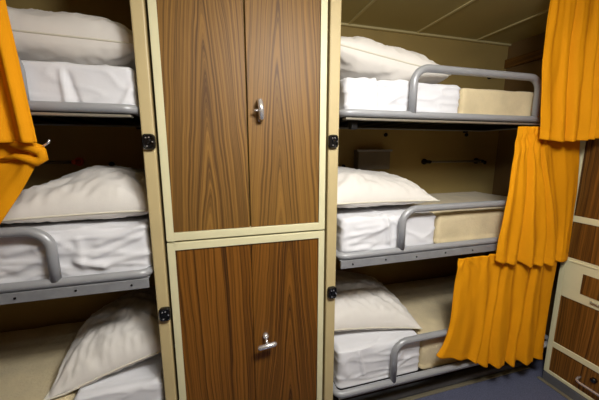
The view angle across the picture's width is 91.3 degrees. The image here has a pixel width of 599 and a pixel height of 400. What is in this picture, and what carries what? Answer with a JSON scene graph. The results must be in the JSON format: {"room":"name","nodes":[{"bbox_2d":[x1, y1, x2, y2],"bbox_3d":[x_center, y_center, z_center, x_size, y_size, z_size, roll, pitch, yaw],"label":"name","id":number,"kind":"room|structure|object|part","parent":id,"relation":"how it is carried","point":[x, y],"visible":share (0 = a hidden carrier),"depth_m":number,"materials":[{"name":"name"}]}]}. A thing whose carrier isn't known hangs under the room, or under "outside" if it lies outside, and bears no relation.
{"room":"dormitory","nodes":[
{"label":"dormitory","id":0,"kind":"room"},
{"bbox_2d":[146,0,178,399],"bbox_3d":[-0.736,0.077,1.698,0.023,2.565,0.776,-3,10,-16],"label":"wall","id":1,"kind":"structure","parent":0,"point":[146,0],"depth_m":1.34,"materials":[{"name":"beige paint"}]},
{"bbox_2d":[0,0,507,332],"bbox_3d":[-0.448,-0.012,2.212,5.872,2.565,0.068,-3,10,-16],"label":"wall","id":2,"kind":"structure","parent":0,"point":[122,146],"depth_m":2.38,"materials":[{"name":"beige paint"}]},
{"bbox_2d":[43,158,83,165],"bbox_3d":[-1.648,-0.224,1.745,0.602,0.051,0.089,-3,10,-16],"label":"grab bar","id":3,"kind":"object","parent":2,"relation":"attached to","point":[78,161],"visible":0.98,"depth_m":1.78,"materials":[{"name":"metal"}]},
{"bbox_2d":[0,227,153,304],"bbox_3d":[-1.630,0.214,1.420,1.814,0.315,0.855,-3,10,-16],"label":"bunk bed","id":4,"kind":"object","parent":2,"relation":"attached to","point":[57,286],"visible":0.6,"depth_m":1.18,"materials":[{"name":"grey paint"}]},
{"bbox_3d":[-1.401,0.234,1.059,0.891,0.232,0.039,-3,10,-16],"label":"guard rail","id":5,"kind":"part","parent":4,"relation":"part of","materials":[{"name":"grey metal"}]},
{"bbox_3d":[-1.521,0.400,1.067,1.778,0.046,0.054,-3,10,-16],"label":"rail","id":6,"kind":"part","parent":4,"relation":"part of","materials":[{"name":"grey metal"}]},
{"bbox_2d":[0,214,152,283],"bbox_3d":[-1.607,0.188,1.415,1.785,0.221,0.788,-3,10,-16],"label":"sheet","id":7,"kind":"object","parent":4,"relation":"on","point":[88,246],"visible":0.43,"depth_m":1.24,"materials":[{"name":"white fabric"}]},
{"bbox_2d":[1,165,148,223],"bbox_3d":[-1.040,-0.057,1.512,0.681,0.241,0.641,-3,10,-16],"label":"pillow","id":8,"kind":"object","parent":7,"relation":"on","point":[97,191],"visible":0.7,"depth_m":1.28,"materials":[{"name":"beige fabric"}]},
{"bbox_3d":[-1.627,0.297,1.425,1.814,0.036,0.832,-3,10,-16],"label":"frame","id":9,"kind":"part","parent":4,"relation":"part of","materials":[{"name":"grey paint"}]},
{"bbox_2d":[18,57,140,128],"bbox_3d":[-1.630,-0.457,1.304,1.814,0.288,0.855,-3,10,-16],"label":"bunk bed","id":10,"kind":"object","parent":2,"relation":"attached to","point":[44,113],"visible":0.47,"depth_m":1.15,"materials":[{"name":"grey paint"}]},
{"bbox_3d":[-1.420,-0.435,0.938,0.891,0.205,0.039,-3,10,-16],"label":"guard rail","id":11,"kind":"part","parent":10,"relation":"part of","materials":[{"name":"grey paint"}]},
{"bbox_2d":[21,60,138,106],"bbox_3d":[-1.609,-0.474,1.296,1.766,0.176,0.754,-3,10,-16],"label":"sheet","id":12,"kind":"object","parent":10,"relation":"on","point":[46,81],"visible":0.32,"depth_m":1.14,"materials":[{"name":"white fabric"}]},
{"bbox_2d":[7,6,135,70],"bbox_3d":[-1.088,-0.707,1.372,0.777,0.253,0.548,-3,10,-16],"label":"pillow","id":13,"kind":"object","parent":12,"relation":"on","point":[39,35],"visible":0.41,"depth_m":1.18,"materials":[{"name":"beige fabric"}]},
{"bbox_3d":[-1.523,-0.298,0.952,1.751,0.009,0.042,-3,10,-16],"label":"rail","id":14,"kind":"part","parent":10,"relation":"part of","materials":[{"name":"grey metal"}]},
{"bbox_3d":[-1.627,-0.386,1.306,1.814,0.036,0.832,-3,10,-16],"label":"frame","id":15,"kind":"part","parent":10,"relation":"part of","materials":[{"name":"grey paint"}]},
{"bbox_2d":[348,0,375,23],"bbox_3d":[0.827,-1.027,0.576,0.022,0.008,3.402,-3,10,-16],"label":"trim","id":16,"kind":"structure","parent":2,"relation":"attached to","point":[372,1],"depth_m":1.96,"materials":[{"name":"brown wood"}]},
{"bbox_2d":[354,149,391,169],"bbox_3d":[0.587,-0.328,2.370,0.310,0.159,0.092,-3,10,-16],"label":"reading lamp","id":17,"kind":"object","parent":2,"relation":"attached to","point":[364,159],"visible":0.88,"depth_m":2.33,"materials":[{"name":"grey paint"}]},
{"bbox_3d":[0.599,-0.392,2.319,0.310,0.016,0.008,-3,10,-16],"label":"lamp lid","id":18,"kind":"part","parent":17,"relation":"part of","materials":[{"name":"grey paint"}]},
{"bbox_2d":[336,200,506,268],"bbox_3d":[0.925,0.105,2.142,1.750,0.326,0.855,-3,10,-16],"label":"bunk bed","id":19,"kind":"object","parent":2,"relation":"attached to","point":[402,253],"visible":0.39,"depth_m":1.65,"materials":[{"name":"grey paint"}]},
{"bbox_2d":[336,204,435,252],"bbox_3d":[0.416,0.119,1.982,0.616,0.203,0.776,-3,10,-16],"label":"sheet","id":20,"kind":"object","parent":19,"relation":"on","point":[372,227],"visible":0.55,"depth_m":1.64,"materials":[{"name":"white fabric"}]},
{"bbox_2d":[337,166,439,207],"bbox_3d":[0.394,-0.102,1.949,0.748,0.234,0.682,-3,10,-16],"label":"pillow","id":21,"kind":"object","parent":20,"relation":"on","point":[355,187],"visible":0.62,"depth_m":1.68,"materials":[{"name":"beige fabric"}]},
{"bbox_3d":[1.034,0.296,1.790,1.714,0.046,0.054,-3,10,-16],"label":"rail","id":22,"kind":"part","parent":19,"relation":"part of","materials":[{"name":"grey metal"}]},
{"bbox_3d":[0.928,0.194,2.148,1.750,0.036,0.832,-3,10,-16],"label":"frame","id":23,"kind":"part","parent":19,"relation":"part of","materials":[{"name":"grey paint"}]},
{"bbox_3d":[0.977,0.134,1.731,0.891,0.243,0.039,-3,10,-16],"label":"guard rail","id":24,"kind":"part","parent":19,"relation":"part of","materials":[{"name":"grey metal"}]},
{"bbox_2d":[406,191,506,242],"bbox_3d":[1.212,0.089,2.211,1.043,0.184,0.738,-3,10,-16],"label":"blanket","id":25,"kind":"object","parent":19,"relation":"on","point":[475,223],"visible":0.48,"depth_m":1.82,"materials":[{"name":"beige fabric"}]},
{"bbox_2d":[436,254,556,368],"bbox_3d":[1.273,0.735,1.869,0.924,0.838,0.048,-3,10,-16],"label":"curtain","id":26,"kind":"object","parent":19,"relation":"hanging from","point":[499,312],"visible":0.91,"depth_m":1.86,"materials":[{"name":"orange fabric"}]},
{"bbox_2d":[341,22,510,46],"bbox_3d":[0.907,-1.325,2.328,2.001,0.016,0.027,-3,10,-16],"label":"trim","id":27,"kind":"structure","parent":2,"relation":"attached to","point":[342,24],"depth_m":2.34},
{"bbox_2d":[339,64,541,132],"bbox_3d":[0.925,-0.617,2.017,1.750,0.327,0.855,-3,10,-16],"label":"bunk bed","id":28,"kind":"object","parent":2,"relation":"attached to","point":[351,119],"visible":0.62,"depth_m":1.62,"materials":[{"name":"grey paint"}]},
{"bbox_2d":[339,77,460,112],"bbox_3d":[0.462,-0.597,1.873,0.722,0.190,0.764,-3,10,-16],"label":"sheet","id":29,"kind":"object","parent":28,"relation":"on","point":[362,92],"visible":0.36,"depth_m":1.51,"materials":[{"name":"white fabric"}]},
{"bbox_2d":[340,36,450,83],"bbox_3d":[0.438,-0.802,1.798,0.710,0.245,0.547,-2,10,-13],"label":"pillow","id":30,"kind":"object","parent":29,"relation":"on","point":[359,56],"visible":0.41,"depth_m":1.56,"materials":[{"name":"beige fabric"}]},
{"bbox_3d":[0.928,-0.528,2.023,1.750,0.036,0.832,-3,10,-16],"label":"frame","id":31,"kind":"part","parent":28,"relation":"part of","materials":[{"name":"grey paint"}]},
{"bbox_3d":[1.032,-0.439,1.669,1.688,0.010,0.042,-3,10,-16],"label":"rail","id":32,"kind":"part","parent":28,"relation":"part of","materials":[{"name":"grey metal"}]},
{"bbox_3d":[0.993,-0.589,1.611,0.891,0.244,0.039,-3,10,-16],"label":"guard rail","id":33,"kind":"part","parent":28,"relation":"part of","materials":[{"name":"grey metal"}]},
{"bbox_2d":[458,88,540,116],"bbox_3d":[1.257,-0.628,2.101,0.948,0.172,0.738,-3,10,-16],"label":"blanket","id":34,"kind":"object","parent":28,"relation":"on","point":[471,101],"visible":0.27,"depth_m":1.70,"materials":[{"name":"beige fabric"}]},
{"bbox_2d":[495,126,579,267],"bbox_3d":[1.469,0.001,1.771,0.622,0.865,0.064,-3,10,-15],"label":"curtain","id":35,"kind":"object","parent":28,"relation":"hanging from","point":[536,228],"visible":0.97,"depth_m":1.76,"materials":[{"name":"orange fabric"}]},
{"bbox_2d":[333,328,548,399],"bbox_3d":[0.926,0.912,2.281,1.753,0.355,0.855,-3,10,-16],"label":"bunk bed","id":36,"kind":"object","parent":2,"relation":"attached to","point":[347,392],"visible":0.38,"depth_m":1.76,"materials":[{"name":"grey paint"}]},
{"bbox_2d":[333,329,419,388],"bbox_3d":[0.397,0.920,2.117,0.574,0.248,0.753,-3,10,-16],"label":"sheet","id":37,"kind":"object","parent":36,"relation":"on","point":[360,356],"visible":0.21,"depth_m":1.77,"materials":[{"name":"white fabric"}]},
{"bbox_2d":[334,270,422,330],"bbox_3d":[0.381,0.668,2.106,0.706,0.250,0.654,-2,10,-10],"label":"pillow","id":38,"kind":"object","parent":37,"relation":"on","point":[362,302],"visible":0.66,"depth_m":1.87,"materials":[{"name":"beige fabric"}]},
{"bbox_3d":[0.977,0.941,1.870,0.891,0.273,0.039,-3,10,-16],"label":"guard rail","id":39,"kind":"part","parent":36,"relation":"part of","materials":[{"name":"grey metal"}]},
{"bbox_2d":[384,275,457,368],"bbox_3d":[1.193,0.888,2.343,1.083,0.233,0.738,-3,10,-16],"label":"mattress","id":40,"kind":"object","parent":36,"relation":"on","point":[428,301],"visible":0.3,"depth_m":2.20,"materials":[{"name":"beige fabric"}]},
{"bbox_2d":[417,0,475,32],"bbox_3d":[1.398,-1.055,0.736,0.022,0.008,3.402,-3,10,-16],"label":"trim","id":41,"kind":"structure","parent":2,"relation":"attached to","point":[471,1],"depth_m":2.02,"materials":[{"name":"brown wood"}]},
{"bbox_2d":[421,158,484,164],"bbox_3d":[1.371,-0.342,2.600,0.618,0.051,0.089,-3,10,-16],"label":"grab bar","id":42,"kind":"object","parent":2,"relation":"attached to","point":[476,160],"visible":1,"depth_m":2.56,"materials":[{"name":"metal"}]},
{"bbox_2d":[476,9,548,39],"bbox_3d":[1.969,-1.083,0.897,0.022,0.008,3.402,-3,10,-16],"label":"trim","id":43,"kind":"structure","parent":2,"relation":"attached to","point":[545,11],"depth_m":2.17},
{"bbox_3d":[-1.629,0.983,1.552,1.814,0.343,0.855,-3,10,-16],"label":"bunk bed","id":44,"kind":"object","parent":2,"relation":"attached to","visible":0},
{"bbox_2d":[0,321,84,399],"bbox_3d":[-1.792,0.981,1.494,1.374,0.221,0.738,-3,10,-16],"label":"blanket","id":45,"kind":"object","parent":44,"relation":"on","point":[31,360],"visible":0.51,"depth_m":1.58,"materials":[{"name":"beige fabric"}]},
{"bbox_2d":[43,286,174,399],"bbox_3d":[-1.001,0.694,1.681,0.556,0.261,0.681,-4,11,-21],"label":"pillow","id":46,"kind":"object","parent":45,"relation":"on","point":[124,332],"visible":0.73,"depth_m":1.45,"materials":[{"name":"beige fabric"}]},
{"bbox_2d":[74,353,164,399],"bbox_3d":[-0.946,0.934,1.730,0.394,0.233,0.739,-3,10,-16],"label":"sheet","id":47,"kind":"object","parent":44,"relation":"on","point":[143,380],"visible":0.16,"depth_m":1.41,"materials":[{"name":"white fabric"}]},
{"bbox_2d":[341,0,549,43],"bbox_3d":[0.038,-1.020,0.312,5.872,0.068,3.604,-3,10,-16],"label":"ceiling","id":48,"kind":"structure","parent":0,"point":[478,19],"depth_m":2.05,"materials":[{"name":"beige paint"}]},
{"bbox_3d":[-1.483,-1.042,0.722,1.688,0.027,0.027,-3,10,-16],"label":"track","id":49,"kind":"object","parent":48,"relation":"attached to","visible":0},
{"bbox_2d":[0,0,36,142],"bbox_3d":[-1.437,-0.586,0.795,1.100,0.891,0.076,-3,10,-16],"label":"curtain","id":50,"kind":"object","parent":49,"relation":"hanging from","point":[16,123],"visible":1,"depth_m":0.97,"materials":[{"name":"orange fabric"}]},
{"bbox_3d":[1.055,-1.166,1.437,1.566,0.027,0.027,-3,10,-16],"label":"track","id":51,"kind":"object","parent":48,"relation":"attached to","visible":0},
{"bbox_2d":[539,0,598,141],"bbox_3d":[1.509,-0.747,1.597,0.427,0.849,0.050,-1,10,-4],"label":"curtain","id":52,"kind":"object","parent":51,"relation":"hanging from","point":[570,61],"visible":1,"depth_m":1.59,"materials":[{"name":"orange fabric"}]},
{"bbox_2d":[397,349,567,399],"bbox_3d":[0.039,1.574,0.760,5.872,0.068,3.604,-3,10,-16],"label":"floor","id":53,"kind":"structure","parent":0,"point":[524,384],"depth_m":2.04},
{"bbox_2d":[130,0,177,399],"bbox_3d":[-0.621,0.148,1.290,0.057,2.565,0.084,-3,10,-16],"label":"post","id":54,"kind":"object","parent":53,"relation":"on","point":[138,8],"visible":1,"depth_m":1.24,"materials":[{"name":"beige metal"}]},
{"bbox_2d":[167,230,324,399],"bbox_3d":[-0.334,0.703,1.857,0.744,1.202,0.890,-3,10,-16],"label":"locker","id":55,"kind":"object","parent":53,"relation":"on","point":[247,310],"visible":0.93,"depth_m":1.47,"materials":[{"name":"brown wood"}]},
{"bbox_3d":[-0.400,0.770,1.469,0.338,1.121,0.024,-3,10,-16],"label":"door","id":56,"kind":"part","parent":55,"relation":"part of","materials":[{"name":"brown wood"}]},
{"bbox_2d":[147,0,327,241],"bbox_3d":[-0.336,-0.540,1.650,0.744,1.312,0.875,-3,10,-16],"label":"locker","id":57,"kind":"object","parent":55,"relation":"on","point":[240,86],"visible":1,"depth_m":1.30,"materials":[{"name":"brown wood"}]},
{"bbox_3d":[-0.401,-0.471,1.254,0.336,1.230,0.024,-3,10,-16],"label":"door","id":58,"kind":"part","parent":57,"relation":"part of","materials":[{"name":"brown wood"}]},
{"bbox_3d":[-0.178,-0.397,1.286,0.045,0.103,0.051,-3,10,-16],"label":"lever","id":59,"kind":"part","parent":57,"relation":"part of","materials":[{"name":"silver metal"}]},
{"bbox_3d":[-0.070,-0.488,1.347,0.340,1.230,0.024,-3,10,-16],"label":"door","id":60,"kind":"part","parent":57,"relation":"part of","materials":[{"name":"brown wood"}]},
{"bbox_3d":[-0.173,0.697,1.497,0.032,0.032,0.026,-3,10,-16],"label":"handle","id":61,"kind":"part","parent":55,"relation":"part of","materials":[{"name":"silver metal"}]},
{"bbox_3d":[-0.164,0.718,1.469,0.098,0.044,0.054,-3,10,-16],"label":"lever","id":62,"kind":"part","parent":55,"relation":"part of","materials":[{"name":"silver metal"}]},
{"bbox_3d":[-0.071,0.754,1.561,0.342,1.121,0.024,-3,10,-16],"label":"door","id":63,"kind":"part","parent":55,"relation":"part of","materials":[{"name":"brown wood"}]},
{"bbox_2d":[322,0,341,399],"bbox_3d":[0.159,0.109,1.510,0.059,2.565,0.084,-3,10,-16],"label":"post","id":64,"kind":"object","parent":53,"relation":"on","point":[334,6],"visible":1,"depth_m":1.47,"materials":[{"name":"beige metal"}]},
{"bbox_2d":[333,359,480,399],"bbox_3d":[0.943,1.206,2.099,1.647,0.202,0.040,-3,10,-16],"label":"trim","id":65,"kind":"structure","parent":53,"relation":"on","point":[334,397],"depth_m":2.02,"materials":[{"name":"grey metal"}]},
{"bbox_2d":[348,360,524,399],"bbox_3d":[0.956,1.291,2.064,1.647,0.047,0.061,-3,10,-16],"label":"baseboard","id":66,"kind":"structure","parent":53,"relation":"on","point":[415,388],"depth_m":2.04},
{"bbox_2d":[398,366,529,399],"bbox_3d":[0.969,1.317,2.025,1.647,0.008,0.027,-3,10,-16],"label":"trim","id":67,"kind":"structure","parent":53,"relation":"on","point":[499,374],"depth_m":2.08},
{"bbox_2d":[537,376,572,399],"bbox_3d":[1.989,1.439,1.320,0.024,0.008,1.748,-3,10,-16],"label":"trim","id":68,"kind":"structure","parent":53,"relation":"on","point":[538,377],"depth_m":2.04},
{"bbox_2d":[542,138,598,399],"bbox_3d":[2.341,0.168,1.195,0.781,2.554,1.733,-3,10,-16],"label":"tall cabinet","id":69,"kind":"object","parent":53,"relation":"on","point":[572,353],"depth_m":1.88,"materials":[{"name":"brown wood"}]},
{"bbox_3d":[2.016,1.253,1.329,0.020,0.186,1.596,-3,10,-16],"label":"drawer","id":70,"kind":"part","parent":69,"relation":"part of","materials":[{"name":"brown wood"}]},
{"bbox_3d":[2.016,0.950,1.277,0.020,0.351,1.596,-3,10,-16],"label":"door","id":71,"kind":"part","parent":69,"relation":"part of","materials":[{"name":"brown wood"}]},
{"bbox_3d":[2.015,0.388,1.180,0.020,0.242,1.596,-3,10,-16],"label":"door","id":72,"kind":"part","parent":69,"relation":"part of","materials":[{"name":"brown wood"}]},
{"bbox_3d":[2.015,-0.404,1.043,0.020,1.288,1.596,-3,10,-16],"label":"door","id":73,"kind":"part","parent":69,"relation":"part of","materials":[{"name":"brown wood"}]},
{"bbox_3d":[1.867,1.196,1.719,0.056,0.027,0.414,-3,10,-16],"label":"handle","id":74,"kind":"part","parent":69,"relation":"part of","materials":[{"name":"silver metal"}]},
{"bbox_3d":[1.862,0.568,1.695,0.012,0.132,0.383,-3,10,-16],"label":"flap panel","id":75,"kind":"part","parent":69,"relation":"part of","materials":[{"name":"brown wood"}]},
{"bbox_2d":[485,32,560,350],"bbox_3d":[1.996,-0.054,2.450,0.040,2.565,0.810,-3,10,-16],"label":"wall","id":76,"kind":"structure","parent":0,"point":[506,139],"depth_m":2.58,"materials":[{"name":"beige paint"}]},
{"bbox_2d":[504,48,543,68],"bbox_3d":[1.961,-1.154,2.258,0.027,0.074,0.796,-3,10,-16],"label":"trim","id":77,"kind":"structure","parent":76,"relation":"attached to","point":[538,54],"depth_m":2.46,"materials":[{"name":"brown wood"}]},
{"bbox_3d":[-0.923,-0.204,1.063,0.043,0.032,0.017,-3,10,-16],"label":"curtain hook","id":78,"kind":"object","parent":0,"visible":0},
{"bbox_2d":[0,141,48,223],"bbox_3d":[-1.447,0.029,0.948,1.106,0.607,0.077,-3,10,-16],"label":"curtain","id":79,"kind":"object","parent":78,"relation":"hanging from","point":[18,160],"visible":0.9,"depth_m":1.05,"materials":[{"name":"orange fabric"}]}
]}

